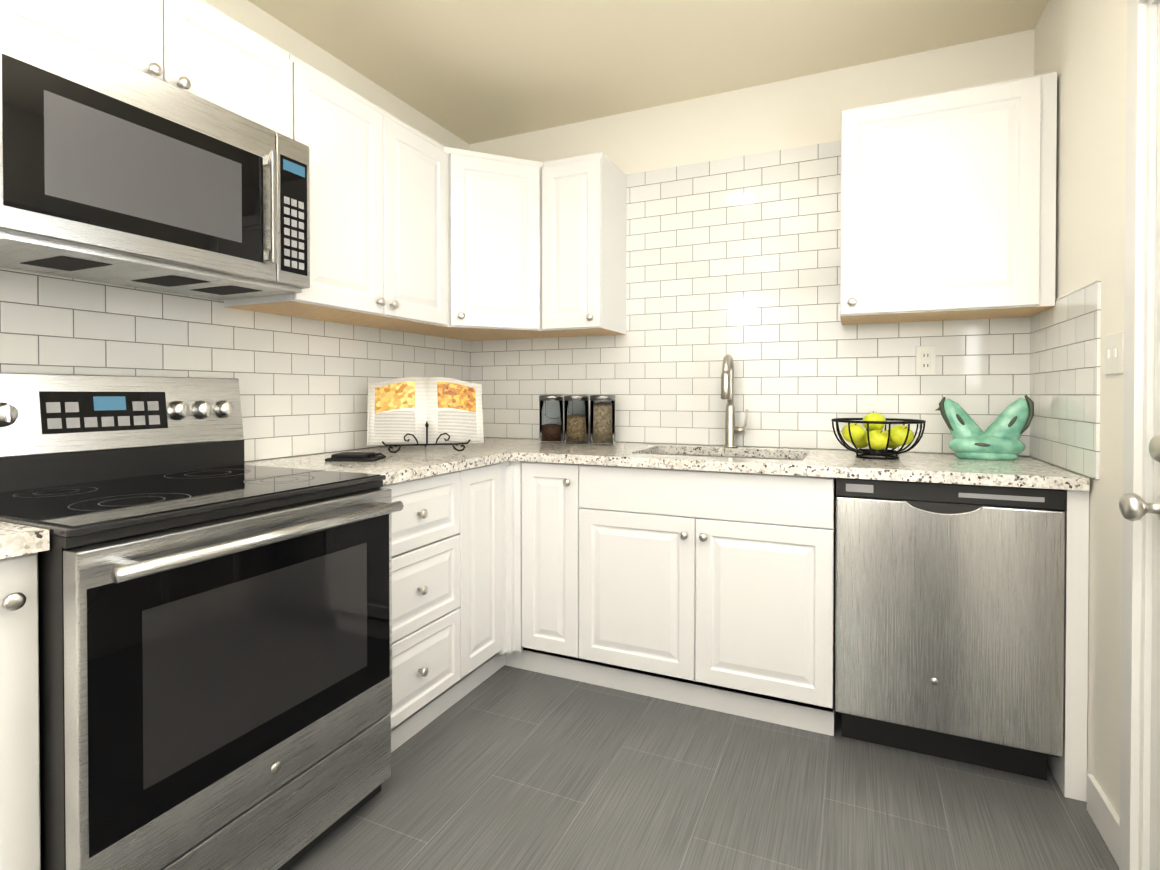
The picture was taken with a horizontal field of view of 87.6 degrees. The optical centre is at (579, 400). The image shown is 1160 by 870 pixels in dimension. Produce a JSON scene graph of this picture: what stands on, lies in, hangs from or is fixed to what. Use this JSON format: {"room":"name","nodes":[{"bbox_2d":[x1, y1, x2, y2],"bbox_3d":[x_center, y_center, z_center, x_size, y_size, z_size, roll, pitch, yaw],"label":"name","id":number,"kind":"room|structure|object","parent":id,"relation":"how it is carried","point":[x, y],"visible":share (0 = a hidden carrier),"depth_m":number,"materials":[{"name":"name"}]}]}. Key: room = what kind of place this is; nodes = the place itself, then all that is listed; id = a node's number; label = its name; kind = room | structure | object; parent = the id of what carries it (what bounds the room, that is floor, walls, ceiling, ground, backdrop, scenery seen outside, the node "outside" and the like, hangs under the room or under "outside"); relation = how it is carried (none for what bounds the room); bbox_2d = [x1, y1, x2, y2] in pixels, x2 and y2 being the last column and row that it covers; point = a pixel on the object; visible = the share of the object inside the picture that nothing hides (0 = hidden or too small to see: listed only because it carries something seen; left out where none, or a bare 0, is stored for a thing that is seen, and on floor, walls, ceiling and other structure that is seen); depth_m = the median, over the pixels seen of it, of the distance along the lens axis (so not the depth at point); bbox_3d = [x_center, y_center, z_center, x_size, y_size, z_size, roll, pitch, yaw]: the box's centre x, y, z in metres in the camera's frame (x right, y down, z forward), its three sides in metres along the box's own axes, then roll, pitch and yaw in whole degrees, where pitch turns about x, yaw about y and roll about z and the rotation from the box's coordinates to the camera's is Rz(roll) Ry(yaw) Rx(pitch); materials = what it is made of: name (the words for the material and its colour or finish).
{"room":"kitchen","nodes":[
{"label":"kitchen","id":0,"kind":"room"},
{"bbox_2d":[202,0,469,461],"bbox_3d":[-1.562,-0.116,1.310,0.120,2.500,4.400,0,1,24],"label":"wall","id":1,"kind":"structure","parent":0,"point":[258,20],"depth_m":2.40,"materials":[{"name":"white paint"}]},
{"bbox_2d":[0,0,299,141],"bbox_3d":[-1.183,-0.915,1.571,0.330,0.299,0.761,0,1,24],"label":"upper cabinet","id":2,"kind":"object","parent":1,"relation":"attached to","point":[192,46],"depth_m":1.57,"materials":[{"name":"white paint"}]},
{"bbox_2d":[0,7,309,299],"bbox_3d":[-1.139,-0.542,1.554,0.425,0.439,0.758,0,1,24],"label":"over-the-range microwave","id":3,"kind":"object","parent":2,"relation":"attached to","point":[114,171],"visible":1,"depth_m":1.40,"materials":[{"name":"silver metal"}]},
{"bbox_2d":[0,268,469,461],"bbox_3d":[-1.278,-0.129,1.780,0.008,0.684,3.292,0,1,24],"label":"wall tile","id":4,"kind":"structure","parent":1,"relation":"attached to","point":[303,385],"depth_m":2.06,"materials":[{"name":"white tile"}]},
{"bbox_2d":[224,60,447,329],"bbox_3d":[-0.865,-0.692,2.273,0.330,0.760,0.768,0,1,24],"label":"upper cabinet","id":5,"kind":"object","parent":1,"relation":"attached to","point":[378,182],"depth_m":2.15,"materials":[{"name":"white paint"}]},
{"bbox_2d":[393,147,570,340],"bbox_3d":[-0.448,-0.697,2.855,0.609,0.761,0.636,0,1,24],"label":"upper cabinet","id":6,"kind":"object","parent":1,"relation":"attached to","point":[494,247],"visible":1,"depth_m":2.64,"materials":[{"name":"white paint"}]},
{"bbox_2d":[248,0,1048,143],"bbox_3d":[-0.366,-1.391,0.754,2.546,0.060,4.440,0,1,24],"label":"ceiling","id":7,"kind":"structure","parent":0,"point":[472,71],"depth_m":2.33,"materials":[{"name":"beige paint"}]},
{"bbox_2d":[287,665,1118,869],"bbox_3d":[-0.366,1.169,0.780,2.546,0.060,4.440,0,1,24],"label":"floor","id":8,"kind":"structure","parent":0,"point":[504,767],"depth_m":1.71,"materials":[{"name":"tile"}]},
{"bbox_2d":[0,553,40,869],"bbox_3d":[-1.395,0.701,0.750,0.646,0.878,0.930,0,1,24],"label":"base cabinet","id":9,"kind":"object","parent":8,"relation":"on","point":[20,830],"visible":0.98,"depth_m":1.02,"materials":[{"name":"white paint"}]},
{"bbox_2d":[0,521,49,559],"bbox_3d":[-1.394,0.242,0.743,0.638,0.035,0.936,0,1,24],"label":"countertop","id":10,"kind":"structure","parent":9,"relation":"on","point":[15,539],"depth_m":1.01,"materials":[{"name":"stone"}]},
{"bbox_2d":[0,372,402,869],"bbox_3d":[-0.977,0.533,1.492,0.771,1.198,0.762,0,1,24],"label":"range","id":11,"kind":"object","parent":8,"relation":"on","point":[215,652],"visible":1,"depth_m":1.31,"materials":[{"name":"silver metal"}]},
{"bbox_2d":[380,461,522,752],"bbox_3d":[-0.694,0.685,2.265,0.670,0.878,0.869,0,1,24],"label":"base cabinet","id":12,"kind":"object","parent":8,"relation":"on","point":[456,586],"visible":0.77,"depth_m":2.13,"materials":[{"name":"white paint"}]},
{"bbox_2d":[244,445,515,484],"bbox_3d":[-0.727,0.227,2.212,0.638,0.035,0.756,0,1,24],"label":"countertop","id":13,"kind":"structure","parent":12,"relation":"on","point":[405,463],"depth_m":2.12,"materials":[{"name":"stone"}]},
{"bbox_2d":[325,452,385,461],"bbox_3d":[-0.780,0.198,2.137,0.194,0.024,0.120,0,1,4],"label":"pot holder","id":14,"kind":"object","parent":13,"relation":"on","point":[359,456],"visible":1,"depth_m":2.10,"materials":[{"name":"black"}]},
{"bbox_2d":[367,377,483,452],"bbox_3d":[-0.634,0.053,2.496,0.412,0.304,0.367,0,1,24],"label":"cookbook stand","id":15,"kind":"object","parent":13,"relation":"on","point":[413,411],"visible":1,"depth_m":2.47,"materials":[{"name":"white paper"}]},
{"bbox_2d":[522,461,836,735],"bbox_3d":[0.401,0.683,2.484,1.201,0.878,0.646,0,1,24],"label":"base cabinet","id":16,"kind":"object","parent":8,"relation":"on","point":[714,590],"visible":0.94,"depth_m":2.17,"materials":[{"name":"white paint"}]},
{"bbox_2d":[484,437,563,444],"bbox_3d":[-0.421,0.220,2.884,0.638,0.035,0.360,0,1,24],"label":"countertop","id":17,"kind":"structure","parent":16,"relation":"on","point":[503,441],"depth_m":2.97,"materials":[{"name":"stone"}]},
{"bbox_2d":[461,441,1089,490],"bbox_3d":[0.407,0.224,2.474,2.487,0.035,0.638,0,1,24],"label":"countertop","id":18,"kind":"structure","parent":16,"relation":"on","point":[1026,472],"depth_m":2.09,"materials":[{"name":"stone"}]},
{"bbox_2d":[539,395,563,442],"bbox_3d":[-0.140,0.088,2.945,0.121,0.227,0.121,0,1,24],"label":"canister","id":19,"kind":"object","parent":18,"relation":"on","point":[550,418],"visible":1,"depth_m":2.90,"materials":[{"name":"clear glass"}]},
{"bbox_2d":[564,395,588,443],"bbox_3d":[-0.017,0.088,2.889,0.121,0.227,0.121,0,1,24],"label":"canister","id":20,"kind":"object","parent":18,"relation":"on","point":[576,418],"visible":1,"depth_m":2.84,"materials":[{"name":"clear glass"}]},
{"bbox_2d":[590,395,615,443],"bbox_3d":[0.106,0.089,2.833,0.121,0.227,0.121,0,1,24],"label":"canister","id":21,"kind":"object","parent":18,"relation":"on","point":[602,419],"visible":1,"depth_m":2.78,"materials":[{"name":"clear glass"}]},
{"bbox_2d":[658,453,802,460],"bbox_3d":[0.568,0.338,2.426,0.676,0.190,0.421,0,1,24],"label":"sink","id":22,"kind":"object","parent":18,"relation":"in","point":[731,456],"visible":0.04,"depth_m":2.60,"materials":[{"name":"silver metal"}]},
{"bbox_2d":[721,354,747,447],"bbox_3d":[0.658,0.004,2.592,0.104,0.402,0.155,0,1,24],"label":"faucet","id":23,"kind":"object","parent":18,"relation":"on","point":[727,393],"visible":0.98,"depth_m":2.62,"materials":[{"name":"silver metal"}]},
{"bbox_2d":[831,411,925,459],"bbox_3d":[1.081,0.125,2.199,0.309,0.168,0.309,0,1,24],"label":"fruit bowl","id":24,"kind":"object","parent":18,"relation":"on","point":[877,439],"visible":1,"depth_m":2.15,"materials":[{"name":"black metal"}]},
{"bbox_2d":[936,395,1033,459],"bbox_3d":[1.449,0.095,2.174,0.301,0.229,0.107,0,1,24],"label":"decorative sculpture","id":25,"kind":"object","parent":18,"relation":"on","point":[998,438],"visible":1,"depth_m":2.14,"materials":[{"name":"green ceramic"}]},
{"bbox_2d":[835,478,1065,779],"bbox_3d":[1.223,0.687,2.107,0.598,0.877,0.601,0,1,24],"label":"dishwasher","id":26,"kind":"object","parent":8,"relation":"on","point":[949,625],"visible":0.98,"depth_m":1.83,"materials":[{"name":"silver metal"}]},
{"bbox_2d":[1047,490,1088,801],"bbox_3d":[1.529,0.688,1.985,0.050,0.878,0.610,0,1,24],"label":"cabinet end panel","id":27,"kind":"object","parent":8,"relation":"on","point":[1068,769],"visible":0.43,"depth_m":1.71,"materials":[{"name":"white paint"}]},
{"bbox_2d":[470,29,1034,456],"bbox_3d":[0.568,-0.132,2.825,2.746,2.500,0.120,0,1,24],"label":"wall","id":28,"kind":"structure","parent":0,"point":[791,113],"depth_m":2.63,"materials":[{"name":"white paint"}]},
{"bbox_2d":[542,152,625,336],"bbox_3d":[0.018,-0.696,2.795,0.285,0.761,0.360,0,1,24],"label":"upper cabinet","id":29,"kind":"object","parent":28,"relation":"attached to","point":[583,245],"visible":1,"depth_m":2.67,"materials":[{"name":"white paint"}]},
{"bbox_2d":[470,140,1029,455],"bbox_3d":[0.541,-0.439,2.763,2.506,1.284,0.008,0,1,24],"label":"wall tile","id":30,"kind":"structure","parent":28,"relation":"attached to","point":[737,259],"depth_m":2.66,"materials":[{"name":"white tile"}]},
{"bbox_2d":[916,346,935,374],"bbox_3d":[1.364,-0.157,2.384,0.070,0.115,0.007,0,1,24],"label":"duplex electrical outlet","id":31,"kind":"object","parent":30,"relation":"attached to","point":[925,360],"visible":1,"depth_m":2.38,"materials":[{"name":"white plastic"}]},
{"bbox_2d":[840,72,1056,324],"bbox_3d":[1.305,-0.688,2.211,0.642,0.756,0.360,0,1,24],"label":"upper cabinet","id":32,"kind":"object","parent":28,"relation":"attached to","point":[948,205],"visible":0.98,"depth_m":2.07,"materials":[{"name":"white paint"}]},
{"bbox_2d":[1032,0,1146,869],"bbox_3d":[0.829,-0.105,0.224,0.120,2.500,4.400,0,1,24],"label":"wall","id":33,"kind":"structure","parent":0,"point":[1081,48],"depth_m":1.62,"materials":[{"name":"white paint"}]},
{"bbox_2d":[1029,280,1100,479],"bbox_3d":[1.536,-0.058,1.937,0.008,0.539,0.682,0,1,24],"label":"wall tile","id":34,"kind":"structure","parent":33,"relation":"attached to","point":[1065,355],"depth_m":1.84,"materials":[{"name":"white tile"}]},
{"bbox_2d":[1087,774,1119,866],"bbox_3d":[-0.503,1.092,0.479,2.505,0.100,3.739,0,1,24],"label":"baseboard","id":35,"kind":"structure","parent":33,"relation":"attached to","point":[1103,814],"depth_m":1.56,"materials":[{"name":"white paint"}]},
{"bbox_2d":[1105,331,1123,374],"bbox_3d":[1.350,-0.118,1.531,0.011,0.104,0.110,0,1,24],"label":"switch plate","id":36,"kind":"object","parent":33,"relation":"attached to","point":[1114,354],"visible":1,"depth_m":1.52,"materials":[{"name":"white plastic"}]},
{"bbox_2d":[1119,2,1159,869],"bbox_3d":[1.099,0.124,0.977,0.121,2.011,0.858,0,1,24],"label":"door","id":37,"kind":"structure","parent":33,"relation":"in","point":[1134,507],"depth_m":1.34,"materials":[{"name":"white paint"}]},
{"bbox_2d":[1119,0,1159,869],"bbox_3d":[1.150,0.087,0.954,0.136,2.100,1.020,0,1,24],"label":"door frame","id":38,"kind":"structure","parent":33,"relation":"attached to","point":[1138,421],"depth_m":1.39,"materials":[{"name":"white paint"}]}
]}

